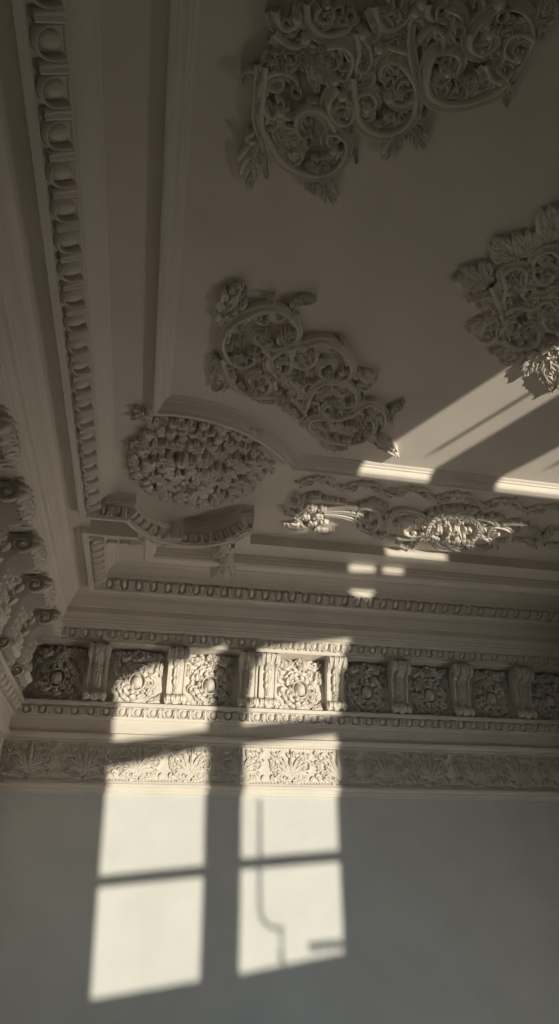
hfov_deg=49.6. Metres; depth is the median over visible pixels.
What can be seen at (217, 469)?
flower
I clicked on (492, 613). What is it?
ornament
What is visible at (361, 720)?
egg ornament
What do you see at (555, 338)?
flower
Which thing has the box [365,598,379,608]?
ornament
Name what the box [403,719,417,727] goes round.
egg ornament
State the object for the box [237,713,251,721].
ornament
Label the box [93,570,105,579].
ornament
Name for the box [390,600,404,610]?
ornament
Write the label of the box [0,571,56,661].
bracket
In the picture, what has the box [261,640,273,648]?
ornament
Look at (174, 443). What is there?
flower
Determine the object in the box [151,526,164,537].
ornament
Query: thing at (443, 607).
ornament
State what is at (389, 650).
ornament
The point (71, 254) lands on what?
ornament
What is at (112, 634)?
ornament
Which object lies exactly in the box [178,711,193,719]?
ornament
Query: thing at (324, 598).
ornament
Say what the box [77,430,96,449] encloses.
ornament
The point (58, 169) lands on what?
ornament
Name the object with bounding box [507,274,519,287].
flower
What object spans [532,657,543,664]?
ornament
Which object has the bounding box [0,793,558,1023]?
wall
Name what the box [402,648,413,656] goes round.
ornament
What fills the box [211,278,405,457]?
ornament
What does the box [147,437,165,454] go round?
flower
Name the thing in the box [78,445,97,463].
ornament
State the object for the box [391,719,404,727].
egg ornament
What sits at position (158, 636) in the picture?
ornament
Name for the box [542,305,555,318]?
flower
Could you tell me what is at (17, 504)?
bracket
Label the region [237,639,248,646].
ornament
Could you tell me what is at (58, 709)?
ornament
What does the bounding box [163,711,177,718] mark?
ornament
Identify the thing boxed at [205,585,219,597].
ornament
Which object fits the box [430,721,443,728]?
egg ornament
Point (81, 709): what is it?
ornament
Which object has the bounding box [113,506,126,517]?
ornament
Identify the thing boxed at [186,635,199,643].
ornament
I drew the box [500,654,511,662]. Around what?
ornament
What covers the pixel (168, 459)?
flower
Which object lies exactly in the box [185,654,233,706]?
rosette
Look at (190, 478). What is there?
medallion
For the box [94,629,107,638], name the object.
ornament
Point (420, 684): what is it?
rosette
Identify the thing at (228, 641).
ornament
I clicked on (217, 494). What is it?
flower
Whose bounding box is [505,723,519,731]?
egg ornament
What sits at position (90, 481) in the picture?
ornament
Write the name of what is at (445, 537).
flower
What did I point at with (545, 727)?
egg ornament
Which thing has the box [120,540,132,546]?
ornament
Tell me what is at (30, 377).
trim
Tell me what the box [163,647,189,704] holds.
bracket
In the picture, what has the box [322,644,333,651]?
ornament
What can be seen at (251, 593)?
ornament
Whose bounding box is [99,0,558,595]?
trim
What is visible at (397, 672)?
bracket
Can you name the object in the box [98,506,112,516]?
ornament
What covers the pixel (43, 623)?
bracket
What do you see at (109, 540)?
ornament
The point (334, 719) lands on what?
egg ornament
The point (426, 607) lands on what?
ornament
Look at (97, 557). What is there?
ornament
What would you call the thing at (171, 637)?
ornament
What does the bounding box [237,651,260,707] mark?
bracket
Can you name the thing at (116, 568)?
trim
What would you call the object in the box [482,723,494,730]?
egg ornament
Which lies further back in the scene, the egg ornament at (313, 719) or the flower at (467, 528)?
the egg ornament at (313, 719)
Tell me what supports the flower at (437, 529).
on the ornament at (340, 508)
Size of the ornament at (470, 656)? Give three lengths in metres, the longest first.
0.108 x 0.073 x 0.027 m
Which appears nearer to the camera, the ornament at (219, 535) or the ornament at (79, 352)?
the ornament at (79, 352)
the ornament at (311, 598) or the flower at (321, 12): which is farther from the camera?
the ornament at (311, 598)
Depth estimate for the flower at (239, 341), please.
2.88 m
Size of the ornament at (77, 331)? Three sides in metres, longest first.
0.133 x 0.096 x 0.042 m
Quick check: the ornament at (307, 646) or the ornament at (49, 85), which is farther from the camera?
the ornament at (307, 646)
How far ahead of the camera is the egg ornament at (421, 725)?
5.12 m
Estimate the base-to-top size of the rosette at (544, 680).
0.434 m
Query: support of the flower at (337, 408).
on the ornament at (291, 349)
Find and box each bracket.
[0,405,21,469]
[0,476,36,529]
[0,529,47,626]
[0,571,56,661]
[11,605,63,686]
[82,642,111,701]
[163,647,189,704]
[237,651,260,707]
[257,652,279,708]
[323,656,346,711]
[385,660,411,713]
[446,663,474,716]
[506,667,536,718]
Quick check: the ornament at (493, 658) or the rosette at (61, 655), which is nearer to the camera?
the rosette at (61, 655)
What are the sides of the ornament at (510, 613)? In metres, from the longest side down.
0.116 x 0.096 x 0.037 m
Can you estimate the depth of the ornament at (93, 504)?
3.76 m
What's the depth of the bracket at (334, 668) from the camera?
5.11 m
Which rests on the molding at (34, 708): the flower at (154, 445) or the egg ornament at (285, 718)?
the egg ornament at (285, 718)
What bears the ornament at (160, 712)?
on the molding at (34, 708)
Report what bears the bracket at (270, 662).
attached to the wall
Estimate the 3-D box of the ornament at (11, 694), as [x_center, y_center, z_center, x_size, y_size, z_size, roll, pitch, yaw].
[-1.887,1.276,4.239,0.032,0.069,0.123,30,-34,7]
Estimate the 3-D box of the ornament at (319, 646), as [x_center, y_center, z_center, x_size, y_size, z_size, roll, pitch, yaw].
[0.307,1.149,5.135,0.108,0.073,0.027,6,6,-10]
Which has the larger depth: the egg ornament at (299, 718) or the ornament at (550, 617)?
the ornament at (550, 617)
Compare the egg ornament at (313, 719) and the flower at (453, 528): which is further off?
the egg ornament at (313, 719)
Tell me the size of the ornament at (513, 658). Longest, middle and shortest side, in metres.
0.108 x 0.073 x 0.027 m
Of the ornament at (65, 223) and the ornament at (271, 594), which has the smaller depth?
the ornament at (65, 223)
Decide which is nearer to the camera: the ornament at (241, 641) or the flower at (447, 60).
the flower at (447, 60)
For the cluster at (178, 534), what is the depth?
4.10 m
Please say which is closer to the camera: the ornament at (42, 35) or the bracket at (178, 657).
the ornament at (42, 35)
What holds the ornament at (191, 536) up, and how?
on the molding at (136, 518)
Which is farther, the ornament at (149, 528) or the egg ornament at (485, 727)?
the egg ornament at (485, 727)
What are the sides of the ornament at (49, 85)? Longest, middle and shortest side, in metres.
0.133 x 0.096 x 0.042 m
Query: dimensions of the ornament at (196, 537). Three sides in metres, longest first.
0.087 x 0.073 x 0.037 m
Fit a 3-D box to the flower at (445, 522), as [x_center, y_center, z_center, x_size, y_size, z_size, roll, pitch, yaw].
[1.167,0.072,4.234,0.049,0.062,0.049,6,-33,-10]
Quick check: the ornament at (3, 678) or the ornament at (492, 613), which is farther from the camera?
the ornament at (492, 613)
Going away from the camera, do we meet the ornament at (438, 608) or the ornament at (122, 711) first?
the ornament at (122, 711)
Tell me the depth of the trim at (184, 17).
2.89 m
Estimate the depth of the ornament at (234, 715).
4.83 m
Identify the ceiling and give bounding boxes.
[171,0,558,483]
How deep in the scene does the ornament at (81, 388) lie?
2.92 m
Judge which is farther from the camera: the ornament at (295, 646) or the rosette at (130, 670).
the ornament at (295, 646)
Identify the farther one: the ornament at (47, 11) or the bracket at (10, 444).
the bracket at (10, 444)
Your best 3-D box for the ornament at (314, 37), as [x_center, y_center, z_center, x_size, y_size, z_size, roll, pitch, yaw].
[0.349,-1.355,2.050,0.990,0.072,0.666,1,-33,-3]
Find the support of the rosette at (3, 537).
attached to the wall
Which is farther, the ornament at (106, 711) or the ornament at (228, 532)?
the ornament at (106, 711)
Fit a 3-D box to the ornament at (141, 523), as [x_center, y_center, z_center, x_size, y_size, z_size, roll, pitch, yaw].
[-0.909,0.067,3.960,0.037,0.073,0.087,30,-14,37]
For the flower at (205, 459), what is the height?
0.081 m
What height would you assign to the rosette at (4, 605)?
0.502 m
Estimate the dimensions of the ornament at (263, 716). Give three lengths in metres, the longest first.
0.123 x 0.069 x 0.032 m
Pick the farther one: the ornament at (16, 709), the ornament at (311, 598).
the ornament at (311, 598)
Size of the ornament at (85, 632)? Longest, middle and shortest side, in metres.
0.108 x 0.073 x 0.027 m
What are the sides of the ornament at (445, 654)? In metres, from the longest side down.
0.108 x 0.073 x 0.027 m
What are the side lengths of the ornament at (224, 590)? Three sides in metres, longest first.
0.116 x 0.096 x 0.037 m
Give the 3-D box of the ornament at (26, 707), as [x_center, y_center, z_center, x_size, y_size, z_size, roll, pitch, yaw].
[-1.899,1.489,4.567,0.123,0.069,0.032,6,-4,-10]
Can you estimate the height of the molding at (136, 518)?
0.075 m
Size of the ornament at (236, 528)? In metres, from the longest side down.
0.087 x 0.073 x 0.037 m
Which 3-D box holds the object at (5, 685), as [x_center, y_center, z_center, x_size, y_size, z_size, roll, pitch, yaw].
[-1.780,0.991,3.804,0.062,0.072,1.893,6,-33,-10]
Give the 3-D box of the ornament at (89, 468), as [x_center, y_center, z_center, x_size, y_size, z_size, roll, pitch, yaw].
[-1.082,-0.257,3.444,0.096,0.042,0.133,-26,-23,-27]
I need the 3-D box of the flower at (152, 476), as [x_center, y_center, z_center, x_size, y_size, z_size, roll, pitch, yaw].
[-0.758,-0.225,3.718,0.122,0.071,0.109,6,-33,-10]
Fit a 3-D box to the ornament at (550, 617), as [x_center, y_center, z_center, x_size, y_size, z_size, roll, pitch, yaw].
[2.421,0.935,5.382,0.116,0.037,0.096,6,-68,-10]
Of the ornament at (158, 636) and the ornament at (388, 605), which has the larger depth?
the ornament at (388, 605)
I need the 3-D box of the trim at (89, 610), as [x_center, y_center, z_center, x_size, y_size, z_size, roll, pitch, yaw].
[1.746,1.562,5.178,7.647,1.575,0.530,6,-33,-10]
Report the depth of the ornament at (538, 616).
5.35 m
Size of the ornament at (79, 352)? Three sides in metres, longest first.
0.133 x 0.096 x 0.042 m
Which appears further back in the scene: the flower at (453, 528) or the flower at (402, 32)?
the flower at (453, 528)
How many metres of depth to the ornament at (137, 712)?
4.71 m
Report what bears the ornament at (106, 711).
on the molding at (34, 708)
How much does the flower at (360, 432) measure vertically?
0.056 m
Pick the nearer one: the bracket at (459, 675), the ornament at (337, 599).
the ornament at (337, 599)
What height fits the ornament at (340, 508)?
0.062 m
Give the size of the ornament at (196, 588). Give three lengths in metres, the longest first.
0.116 x 0.096 x 0.037 m
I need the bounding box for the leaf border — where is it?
[295,474,558,514]
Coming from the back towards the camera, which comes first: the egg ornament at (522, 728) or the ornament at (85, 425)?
the egg ornament at (522, 728)
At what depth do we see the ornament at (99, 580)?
4.64 m
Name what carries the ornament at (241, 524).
on the molding at (136, 518)
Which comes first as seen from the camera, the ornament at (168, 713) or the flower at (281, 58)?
the flower at (281, 58)
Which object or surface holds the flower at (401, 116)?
on the ornament at (314, 37)
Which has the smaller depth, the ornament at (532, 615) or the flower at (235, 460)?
the flower at (235, 460)
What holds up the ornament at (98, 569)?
on the molding at (97, 550)
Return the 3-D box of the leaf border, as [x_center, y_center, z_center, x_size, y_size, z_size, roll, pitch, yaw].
[1.169,-0.089,4.016,2.180,0.029,0.176,6,-34,-11]
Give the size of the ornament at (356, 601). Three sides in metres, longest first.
0.116 x 0.096 x 0.037 m
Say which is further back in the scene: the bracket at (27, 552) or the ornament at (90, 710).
the ornament at (90, 710)
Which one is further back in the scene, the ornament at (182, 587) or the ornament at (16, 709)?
the ornament at (182, 587)
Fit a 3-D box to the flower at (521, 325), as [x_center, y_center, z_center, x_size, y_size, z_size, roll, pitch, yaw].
[1.131,-0.865,2.837,0.033,0.062,0.034,6,-33,-10]
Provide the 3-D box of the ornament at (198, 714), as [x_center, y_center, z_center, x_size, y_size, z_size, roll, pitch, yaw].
[-0.627,1.616,4.796,0.123,0.069,0.032,6,-4,-10]
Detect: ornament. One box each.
[0,673,7,684]
[0,679,10,690]
[1,684,13,695]
[4,689,16,699]
[7,695,18,704]
[10,700,21,708]
[13,704,22,713]
[19,704,35,713]
[29,0,65,23]
[30,23,69,74]
[36,74,72,120]
[36,705,52,713]
[41,120,75,161]
[46,160,78,198]
[50,197,80,232]
[52,706,68,714]
[54,230,83,263]
[57,260,85,291]
[60,288,86,316]
[61,627,66,636]
[63,313,88,340]
[66,336,90,361]
[67,628,80,636]
[68,358,91,381]
[68,706,84,715]
[71,378,93,400]
[73,397,94,417]
[75,414,95,434]
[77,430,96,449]
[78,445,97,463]
[80,459,98,477]
[80,629,93,637]
[82,473,99,489]
[83,485,100,501]
[84,497,101,512]
[84,707,100,715]
[89,537,103,549]
[90,545,104,555]
[91,552,104,562]
[91,558,105,568]
[92,564,105,573]
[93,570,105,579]
[93,576,106,584]
[94,537,106,544]
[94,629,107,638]
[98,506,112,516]
[100,708,116,716]
[104,578,118,589]
[107,539,119,545]
[107,631,121,639]
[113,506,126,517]
[116,709,131,716]
[119,581,133,590]
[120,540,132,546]
[121,632,134,640]
[128,508,142,523]
[132,709,147,717]
[133,581,148,591]
[134,632,147,640]
[135,519,148,528]
[142,523,155,533]
[147,633,160,641]
[147,710,162,718]
[148,582,162,592]
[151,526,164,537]
[160,634,173,642]
[162,583,177,593]
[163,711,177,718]
[173,635,186,643]
[177,584,191,595]
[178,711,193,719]
[181,533,193,543]
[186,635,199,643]
[191,533,203,543]
[191,585,205,596]
[193,711,207,719]
[199,636,211,644]
[201,532,214,542]
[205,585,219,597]
[208,712,222,720]
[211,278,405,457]
[211,530,223,541]
[212,637,224,645]
[219,586,233,598]
[220,526,232,538]
[223,713,237,720]
[224,637,236,646]
[227,522,240,535]
[233,587,247,599]
[234,517,248,530]
[237,0,558,203]
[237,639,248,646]
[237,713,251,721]
[246,590,260,600]
[249,639,261,647]
[252,714,266,721]
[260,591,274,601]
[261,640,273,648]
[266,714,280,722]
[273,641,285,649]
[274,591,287,602]
[280,714,294,723]
[282,490,558,551]
[286,642,297,649]
[287,592,301,602]
[294,715,308,723]
[298,643,309,650]
[300,594,314,604]
[309,716,322,724]
[310,643,321,651]
[314,594,327,604]
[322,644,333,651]
[322,716,336,724]
[327,595,340,605]
[333,644,345,652]
[336,717,350,725]
[340,596,353,606]
[345,645,356,653]
[350,717,363,725]
[352,597,366,607]
[357,646,368,653]
[364,718,377,726]
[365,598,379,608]
[368,646,380,654]
[377,719,390,726]
[378,599,391,609]
[380,648,391,655]
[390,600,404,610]
[391,648,402,656]
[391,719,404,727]
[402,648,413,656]
[403,601,416,611]
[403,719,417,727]
[413,649,425,657]
[415,602,429,612]
[417,720,430,728]
[425,651,436,657]
[428,602,441,613]
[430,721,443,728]
[436,651,447,658]
[440,604,453,614]
[443,721,456,729]
[447,652,458,659]
[451,203,558,393]
[452,605,465,615]
[455,721,468,729]
[458,653,469,659]
[464,606,477,615]
[468,652,479,660]
[469,722,481,730]
[476,607,489,616]
[479,653,490,661]
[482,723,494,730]
[488,607,501,617]
[490,654,501,661]
[494,723,506,730]
[500,608,513,618]
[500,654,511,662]
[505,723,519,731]
[511,609,524,619]
[511,655,522,663]
[519,724,531,731]
[522,656,532,663]
[523,610,536,620]
[530,724,543,732]
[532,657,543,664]
[534,611,547,621]
[542,657,553,664]
[543,725,555,732]
[546,611,558,621]
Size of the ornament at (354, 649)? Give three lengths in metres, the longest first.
0.108 x 0.073 x 0.027 m
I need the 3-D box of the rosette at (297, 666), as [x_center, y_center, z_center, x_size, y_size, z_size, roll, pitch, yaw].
[0.177,1.457,5.100,0.399,0.434,0.105,6,-33,-10]
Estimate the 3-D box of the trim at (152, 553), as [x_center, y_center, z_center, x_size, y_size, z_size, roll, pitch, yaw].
[2.359,0.524,4.867,6.759,0.164,0.374,6,-33,-10]
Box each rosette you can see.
[0,526,8,544]
[0,572,22,634]
[5,609,34,671]
[19,640,42,694]
[28,645,87,700]
[110,650,163,703]
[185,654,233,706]
[277,659,322,710]
[344,663,388,712]
[408,666,452,715]
[469,670,513,718]
[530,673,558,719]
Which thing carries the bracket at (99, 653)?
attached to the wall
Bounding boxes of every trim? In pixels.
[0,0,90,758]
[0,581,558,800]
[81,519,558,624]
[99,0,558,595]
[143,536,558,594]
[152,0,558,500]
[157,534,558,581]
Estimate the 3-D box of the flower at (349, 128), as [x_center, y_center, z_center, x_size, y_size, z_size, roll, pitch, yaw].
[0.245,-1.331,2.094,0.032,0.062,0.030,6,-33,-10]
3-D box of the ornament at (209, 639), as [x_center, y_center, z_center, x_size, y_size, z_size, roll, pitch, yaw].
[-0.610,1.058,4.970,0.108,0.073,0.027,6,6,-10]
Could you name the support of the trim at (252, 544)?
attached to the trim at (134, 34)
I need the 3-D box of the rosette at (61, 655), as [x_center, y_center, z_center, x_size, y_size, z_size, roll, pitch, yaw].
[-1.742,1.266,4.753,0.396,0.448,0.105,6,-33,-10]
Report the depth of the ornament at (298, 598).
4.96 m
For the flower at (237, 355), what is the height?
0.056 m
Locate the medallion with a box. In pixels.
[124,405,275,509]
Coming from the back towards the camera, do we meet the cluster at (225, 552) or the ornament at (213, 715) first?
the ornament at (213, 715)
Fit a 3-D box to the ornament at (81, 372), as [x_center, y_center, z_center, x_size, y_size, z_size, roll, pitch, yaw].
[-0.928,-0.667,2.813,0.096,0.042,0.133,-26,-23,-27]
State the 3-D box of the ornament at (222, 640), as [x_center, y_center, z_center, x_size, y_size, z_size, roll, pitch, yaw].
[-0.508,1.068,4.989,0.108,0.073,0.027,6,6,-10]
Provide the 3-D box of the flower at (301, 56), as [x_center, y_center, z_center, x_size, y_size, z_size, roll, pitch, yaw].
[0.072,-1.442,1.918,0.066,0.062,0.069,6,-33,-10]
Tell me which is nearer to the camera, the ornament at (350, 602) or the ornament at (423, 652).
the ornament at (350, 602)
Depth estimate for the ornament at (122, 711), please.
4.69 m
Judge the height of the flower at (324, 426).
0.056 m
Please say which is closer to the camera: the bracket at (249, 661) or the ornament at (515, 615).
the bracket at (249, 661)
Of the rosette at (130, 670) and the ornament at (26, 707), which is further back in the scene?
the rosette at (130, 670)
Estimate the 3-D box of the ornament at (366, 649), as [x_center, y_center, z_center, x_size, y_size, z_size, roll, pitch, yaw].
[0.714,1.190,5.209,0.108,0.073,0.027,6,6,-10]
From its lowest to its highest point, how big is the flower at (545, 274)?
0.062 m
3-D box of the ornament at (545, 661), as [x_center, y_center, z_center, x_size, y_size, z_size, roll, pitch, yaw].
[2.446,1.363,5.521,0.108,0.073,0.027,6,6,-10]
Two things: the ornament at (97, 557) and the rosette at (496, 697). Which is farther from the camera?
the rosette at (496, 697)
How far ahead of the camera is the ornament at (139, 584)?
4.74 m
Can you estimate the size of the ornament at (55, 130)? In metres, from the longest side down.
0.133 x 0.096 x 0.042 m
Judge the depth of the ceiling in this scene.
2.51 m
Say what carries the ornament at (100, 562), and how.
on the molding at (97, 550)
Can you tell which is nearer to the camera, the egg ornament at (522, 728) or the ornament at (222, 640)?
the ornament at (222, 640)
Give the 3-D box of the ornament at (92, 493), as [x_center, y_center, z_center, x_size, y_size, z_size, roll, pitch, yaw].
[-1.134,-0.121,3.654,0.096,0.042,0.133,-26,-23,-27]
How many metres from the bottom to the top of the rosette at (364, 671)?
0.448 m
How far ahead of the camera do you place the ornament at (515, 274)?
2.68 m
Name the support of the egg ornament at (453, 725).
on the molding at (34, 708)
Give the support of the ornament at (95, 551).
on the molding at (97, 550)
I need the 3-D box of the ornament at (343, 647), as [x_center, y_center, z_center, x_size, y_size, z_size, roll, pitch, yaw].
[0.511,1.170,5.172,0.108,0.073,0.027,6,6,-10]
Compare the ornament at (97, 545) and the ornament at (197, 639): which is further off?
the ornament at (197, 639)
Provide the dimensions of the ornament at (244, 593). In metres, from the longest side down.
0.116 x 0.096 x 0.037 m
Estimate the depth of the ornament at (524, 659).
5.48 m
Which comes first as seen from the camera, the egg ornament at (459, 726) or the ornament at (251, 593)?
the ornament at (251, 593)
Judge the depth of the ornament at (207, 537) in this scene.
4.13 m
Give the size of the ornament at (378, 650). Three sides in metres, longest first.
0.108 x 0.073 x 0.027 m
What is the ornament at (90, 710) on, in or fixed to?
on the molding at (34, 708)
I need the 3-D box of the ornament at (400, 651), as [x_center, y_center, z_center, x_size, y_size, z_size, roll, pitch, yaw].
[1.020,1.221,5.264,0.108,0.073,0.027,6,6,-10]
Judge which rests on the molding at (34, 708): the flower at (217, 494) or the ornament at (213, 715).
the ornament at (213, 715)
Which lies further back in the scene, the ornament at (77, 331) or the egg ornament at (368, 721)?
the egg ornament at (368, 721)
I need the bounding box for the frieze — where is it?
[0,740,558,790]
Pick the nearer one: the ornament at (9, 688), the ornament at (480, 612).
the ornament at (9, 688)
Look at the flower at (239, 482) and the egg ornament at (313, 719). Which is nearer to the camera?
the flower at (239, 482)
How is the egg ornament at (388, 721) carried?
on the molding at (34, 708)
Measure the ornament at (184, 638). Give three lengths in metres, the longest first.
0.108 x 0.073 x 0.027 m
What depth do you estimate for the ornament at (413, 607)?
5.14 m
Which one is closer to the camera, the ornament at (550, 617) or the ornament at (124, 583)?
the ornament at (124, 583)
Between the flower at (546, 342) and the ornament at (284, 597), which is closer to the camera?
the flower at (546, 342)
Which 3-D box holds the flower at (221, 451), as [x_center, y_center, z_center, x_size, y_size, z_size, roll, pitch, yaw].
[-0.346,-0.354,3.525,0.101,0.076,0.104,6,-33,-10]
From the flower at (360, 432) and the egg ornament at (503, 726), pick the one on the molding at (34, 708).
the egg ornament at (503, 726)
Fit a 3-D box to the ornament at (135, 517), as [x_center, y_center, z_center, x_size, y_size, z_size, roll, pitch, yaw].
[-0.932,0.030,3.902,0.037,0.073,0.087,33,-20,29]
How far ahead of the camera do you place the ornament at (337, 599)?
5.02 m
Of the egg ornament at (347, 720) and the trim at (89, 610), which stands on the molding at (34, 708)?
the egg ornament at (347, 720)
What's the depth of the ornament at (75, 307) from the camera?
2.50 m
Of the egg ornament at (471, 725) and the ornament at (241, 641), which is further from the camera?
the egg ornament at (471, 725)
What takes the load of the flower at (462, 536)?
on the ornament at (340, 508)
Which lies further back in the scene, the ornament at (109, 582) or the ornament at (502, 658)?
the ornament at (502, 658)
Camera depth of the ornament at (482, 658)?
5.40 m
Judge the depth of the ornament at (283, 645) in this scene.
5.07 m
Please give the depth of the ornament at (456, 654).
5.35 m
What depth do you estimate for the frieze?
4.75 m
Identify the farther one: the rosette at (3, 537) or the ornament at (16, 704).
the ornament at (16, 704)
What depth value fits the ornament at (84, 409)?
3.03 m
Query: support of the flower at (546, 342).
on the ornament at (515, 274)
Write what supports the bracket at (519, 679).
attached to the wall
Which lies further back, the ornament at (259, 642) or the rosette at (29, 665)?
the ornament at (259, 642)
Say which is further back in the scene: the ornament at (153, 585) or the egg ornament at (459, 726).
the egg ornament at (459, 726)
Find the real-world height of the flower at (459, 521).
0.062 m
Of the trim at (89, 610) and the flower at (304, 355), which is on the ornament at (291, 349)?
the flower at (304, 355)
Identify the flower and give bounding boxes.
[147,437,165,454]
[147,468,164,483]
[157,449,175,467]
[168,434,184,451]
[186,437,204,454]
[193,449,213,467]
[209,460,224,479]
[211,486,225,500]
[212,443,227,459]
[225,449,243,468]
[232,347,243,361]
[232,474,249,489]
[235,334,244,348]
[267,45,293,73]
[293,48,310,71]
[299,350,309,360]
[312,0,331,27]
[321,422,328,432]
[332,405,340,411]
[345,419,355,431]
[346,125,354,134]
[358,428,365,436]
[397,112,405,123]
[398,28,407,41]
[433,524,442,534]
[442,519,449,526]
[442,532,449,541]
[443,56,452,67]
[446,523,459,535]
[456,518,463,525]
[458,531,465,539]
[462,523,471,533]
[502,1,512,16]
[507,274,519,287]
[518,321,524,333]
[538,267,552,281]
[539,333,553,349]
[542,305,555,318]
[552,335,558,348]
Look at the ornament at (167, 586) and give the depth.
4.78 m
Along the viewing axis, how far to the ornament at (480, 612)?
5.26 m
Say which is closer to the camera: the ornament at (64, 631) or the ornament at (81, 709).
the ornament at (81, 709)
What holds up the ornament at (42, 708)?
on the molding at (34, 708)
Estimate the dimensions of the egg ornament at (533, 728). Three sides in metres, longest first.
0.123 x 0.069 x 0.032 m
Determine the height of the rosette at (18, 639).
0.487 m
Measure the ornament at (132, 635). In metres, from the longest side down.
0.108 x 0.073 x 0.027 m
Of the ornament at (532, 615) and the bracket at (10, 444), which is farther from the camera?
the ornament at (532, 615)
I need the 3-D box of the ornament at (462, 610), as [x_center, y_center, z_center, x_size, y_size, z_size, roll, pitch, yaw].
[1.544,0.847,5.224,0.116,0.037,0.096,6,-68,-10]
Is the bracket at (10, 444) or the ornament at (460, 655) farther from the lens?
the ornament at (460, 655)
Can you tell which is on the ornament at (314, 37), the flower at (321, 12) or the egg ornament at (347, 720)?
the flower at (321, 12)
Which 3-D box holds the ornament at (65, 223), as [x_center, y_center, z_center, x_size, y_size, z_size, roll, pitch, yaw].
[-0.773,-1.077,2.182,0.096,0.042,0.133,-26,-23,-27]
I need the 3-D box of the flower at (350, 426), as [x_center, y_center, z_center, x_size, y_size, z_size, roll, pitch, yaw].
[0.400,-0.485,3.413,0.064,0.056,0.064,6,-33,-10]
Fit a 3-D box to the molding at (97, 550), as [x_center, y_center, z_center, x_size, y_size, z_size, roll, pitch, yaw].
[-1.318,0.362,4.405,0.098,0.081,0.662,6,-33,-10]
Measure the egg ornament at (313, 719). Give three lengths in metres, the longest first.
0.123 x 0.069 x 0.032 m
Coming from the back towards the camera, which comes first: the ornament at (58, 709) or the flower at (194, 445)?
the ornament at (58, 709)
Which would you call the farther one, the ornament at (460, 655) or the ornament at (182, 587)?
the ornament at (460, 655)
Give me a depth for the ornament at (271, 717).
4.89 m
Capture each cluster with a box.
[148,525,184,547]
[209,524,251,580]
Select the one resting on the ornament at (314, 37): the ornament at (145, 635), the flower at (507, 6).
the flower at (507, 6)
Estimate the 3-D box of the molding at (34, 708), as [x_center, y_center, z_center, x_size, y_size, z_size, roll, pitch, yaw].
[0.586,1.736,5.016,5.197,0.072,0.062,6,-33,-10]
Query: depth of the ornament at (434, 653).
5.31 m
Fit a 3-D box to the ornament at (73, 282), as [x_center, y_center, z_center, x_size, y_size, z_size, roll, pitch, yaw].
[-0.825,-0.940,2.393,0.096,0.042,0.133,-26,-23,-27]
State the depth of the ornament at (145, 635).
4.87 m

